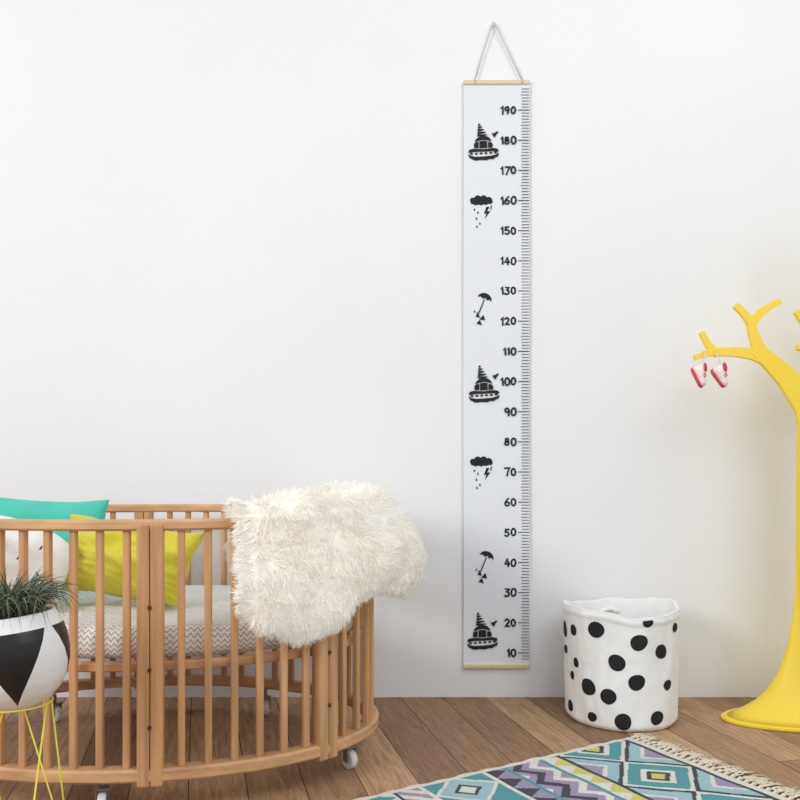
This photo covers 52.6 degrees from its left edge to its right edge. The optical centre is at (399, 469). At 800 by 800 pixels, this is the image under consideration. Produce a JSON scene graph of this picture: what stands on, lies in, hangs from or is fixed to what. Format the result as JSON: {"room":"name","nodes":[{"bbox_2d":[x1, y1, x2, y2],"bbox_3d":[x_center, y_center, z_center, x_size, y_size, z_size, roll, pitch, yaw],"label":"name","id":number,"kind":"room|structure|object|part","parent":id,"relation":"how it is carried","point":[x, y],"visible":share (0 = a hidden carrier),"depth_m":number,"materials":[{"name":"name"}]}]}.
{"room":"baby nursery","nodes":[
{"label":"baby nursery","id":0,"kind":"room"},
{"bbox_2d":[0,0,799,696],"bbox_3d":[0.000,-0.643,2.750,9.000,2.800,0.100,0,0,0],"label":"wall","id":1,"kind":"structure","parent":0,"point":[232,231],"depth_m":2.70,"materials":[{"name":"white paint"}]},
{"bbox_3d":[0.310,-1.480,2.689,0.015,0.015,0.022,0,0,0],"label":"wall hook","id":2,"kind":"object","parent":1,"relation":"attached to","visible":0},
{"bbox_2d":[463,22,529,668],"bbox_3d":[0.320,-0.414,2.690,0.221,2.145,0.020,0,0,0],"label":"chart","id":3,"kind":"object","parent":2,"relation":"hanging from","point":[496,236],"visible":1,"depth_m":2.69,"materials":[{"name":"white fabric"}]},
{"bbox_3d":[0.327,-1.384,2.685,0.162,0.204,0.011,0,0,0],"label":"hanging cord","id":4,"kind":"part","parent":3,"relation":"part of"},
{"bbox_2d":[0,697,799,799],"bbox_3d":[0.000,0.807,0.000,9.000,0.100,5.600,0,0,0],"label":"floor","id":5,"kind":"structure","parent":0,"point":[415,740],"depth_m":2.26,"materials":[{"name":"brown wood"}]},
{"bbox_2d":[0,695,63,799],"bbox_3d":[-0.737,0.592,1.498,0.180,0.327,0.200,0,0,0],"label":"plant stand","id":6,"kind":"object","parent":5,"relation":"on","point":[51,701],"visible":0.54,"depth_m":1.52,"materials":[{"name":"yellow metal"}]},
{"bbox_3d":[-0.693,0.593,1.444,0.092,0.326,0.092,0,0,0],"label":"leg","id":7,"kind":"part","parent":6,"relation":"part of","materials":[{"name":"yellow metal"}]},
{"bbox_2d":[0,606,69,711],"bbox_3d":[-0.715,0.349,1.500,0.193,0.182,0.193,0,0,25],"label":"planter","id":8,"kind":"object","parent":6,"relation":"on","point":[34,660],"visible":0.91,"depth_m":1.44,"materials":[{"name":"ceramic"}]},
{"bbox_2d":[0,562,85,628],"bbox_3d":[-0.725,0.243,1.499,0.287,0.144,0.261,0,0,36],"label":"potted plant","id":9,"kind":"object","parent":8,"relation":"in","point":[18,600],"visible":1,"depth_m":1.48,"materials":[{"name":"green plant"}]},
{"bbox_3d":[-0.691,0.593,1.552,0.088,0.326,0.093,0,0,0],"label":"leg","id":10,"kind":"part","parent":6,"relation":"part of","materials":[{"name":"yellow metal"}]},
{"bbox_2d":[0,504,378,799],"bbox_3d":[-0.675,0.432,2.160,1.243,0.649,0.850,0,0,0],"label":"crib","id":11,"kind":"object","parent":5,"relation":"on","point":[343,664],"visible":0.66,"depth_m":1.78,"materials":[{"name":"brown wood"}]},
{"bbox_3d":[-0.675,0.120,2.160,1.232,0.024,0.836,0,0,0],"label":"rail","id":12,"kind":"part","parent":11,"relation":"part of","materials":[{"name":"brown wood"}]},
{"bbox_3d":[-0.807,0.402,2.554,0.055,0.569,0.034,0,0,-9],"label":"post","id":13,"kind":"part","parent":11,"relation":"part of","materials":[{"name":"brown wood"}]},
{"bbox_3d":[-0.543,0.402,1.766,0.055,0.569,0.034,0,0,-9],"label":"post","id":14,"kind":"part","parent":11,"relation":"part of","materials":[{"name":"brown wood"}]},
{"bbox_3d":[-0.675,0.662,2.160,1.236,0.029,0.840,0,0,0],"label":"rail","id":15,"kind":"part","parent":11,"relation":"part of","materials":[{"name":"brown wood"}]},
{"bbox_2d":[53,585,351,657],"bbox_3d":[-0.675,0.381,2.160,1.104,0.086,0.710,0,0,0],"label":"mattress","id":16,"kind":"object","parent":11,"relation":"in","point":[194,594],"visible":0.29,"depth_m":1.88,"materials":[{"name":"fabric"}]},
{"bbox_2d":[0,515,68,588],"bbox_3d":[-0.951,0.220,1.981,0.270,0.222,0.130,0,0,-10],"label":"cushion","id":17,"kind":"object","parent":16,"relation":"on","point":[35,538],"visible":0.34,"depth_m":1.96,"materials":[{"name":"white fabric"}]},
{"bbox_2d":[0,497,108,541],"bbox_3d":[-1.019,0.201,2.314,0.351,0.255,0.121,0,0,-6],"label":"cushion","id":18,"kind":"object","parent":16,"relation":"on","point":[9,507],"visible":0.28,"depth_m":2.31,"materials":[{"name":"teal fabric"}]},
{"bbox_2d":[61,513,203,605],"bbox_3d":[-0.711,0.229,2.103,0.398,0.226,0.184,0,0,15],"label":"cushion","id":19,"kind":"object","parent":16,"relation":"on","point":[113,540],"visible":0.44,"depth_m":2.04,"materials":[{"name":"yellow fabric"}]},
{"bbox_2d":[221,478,427,649],"bbox_3d":[-0.167,0.217,2.158,0.504,0.389,0.889,0,0,0],"label":"sheepskin throw","id":20,"kind":"object","parent":11,"relation":"on","point":[305,561],"visible":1,"depth_m":1.84,"materials":[{"name":"fur"}]},
{"bbox_3d":[-0.179,0.402,1.931,0.055,0.569,0.034,0,0,-44],"label":"post","id":21,"kind":"part","parent":11,"relation":"part of","materials":[{"name":"brown wood"}]},
{"bbox_2d":[353,731,799,799],"bbox_3d":[0.387,0.752,1.627,1.274,0.012,0.931,0,0,-30],"label":"patterned rug","id":22,"kind":"object","parent":5,"relation":"on","point":[629,768],"visible":1,"depth_m":1.95,"materials":[{"name":"multicoloured fabric"}]},
{"bbox_2d":[562,597,680,732],"bbox_3d":[0.678,0.579,2.487,0.352,0.353,0.352,0,0,0],"label":"storage basket","id":23,"kind":"object","parent":5,"relation":"on","point":[621,655],"visible":1,"depth_m":2.35,"materials":[{"name":"fabric"}]},
{"bbox_3d":[0.678,0.461,2.642,0.075,0.029,0.015,0,0,-2],"label":"carry handle","id":24,"kind":"part","parent":23,"relation":"part of","materials":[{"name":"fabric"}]},
{"bbox_2d":[693,298,799,732],"bbox_3d":[1.286,-0.046,2.450,0.797,1.605,0.268,0,0,0],"label":"coat stand","id":25,"kind":"object","parent":5,"relation":"on","point":[777,708],"visible":1,"depth_m":2.44,"materials":[{"name":"yellow paint"}]},
{"bbox_2d":[690,350,706,387],"bbox_3d":[0.894,-0.304,2.422,0.047,0.118,0.053,0,0,22],"label":"shoe","id":26,"kind":"object","parent":25,"relation":"hanging from","point":[698,372],"visible":1,"depth_m":2.40,"materials":[{"name":"fabric"}]},
{"bbox_2d":[710,350,728,387],"bbox_3d":[0.957,-0.304,2.422,0.047,0.118,0.058,0,0,37],"label":"shoe","id":27,"kind":"object","parent":25,"relation":"hanging from","point":[719,373],"visible":1,"depth_m":2.40,"materials":[{"name":"fabric"}]}
]}

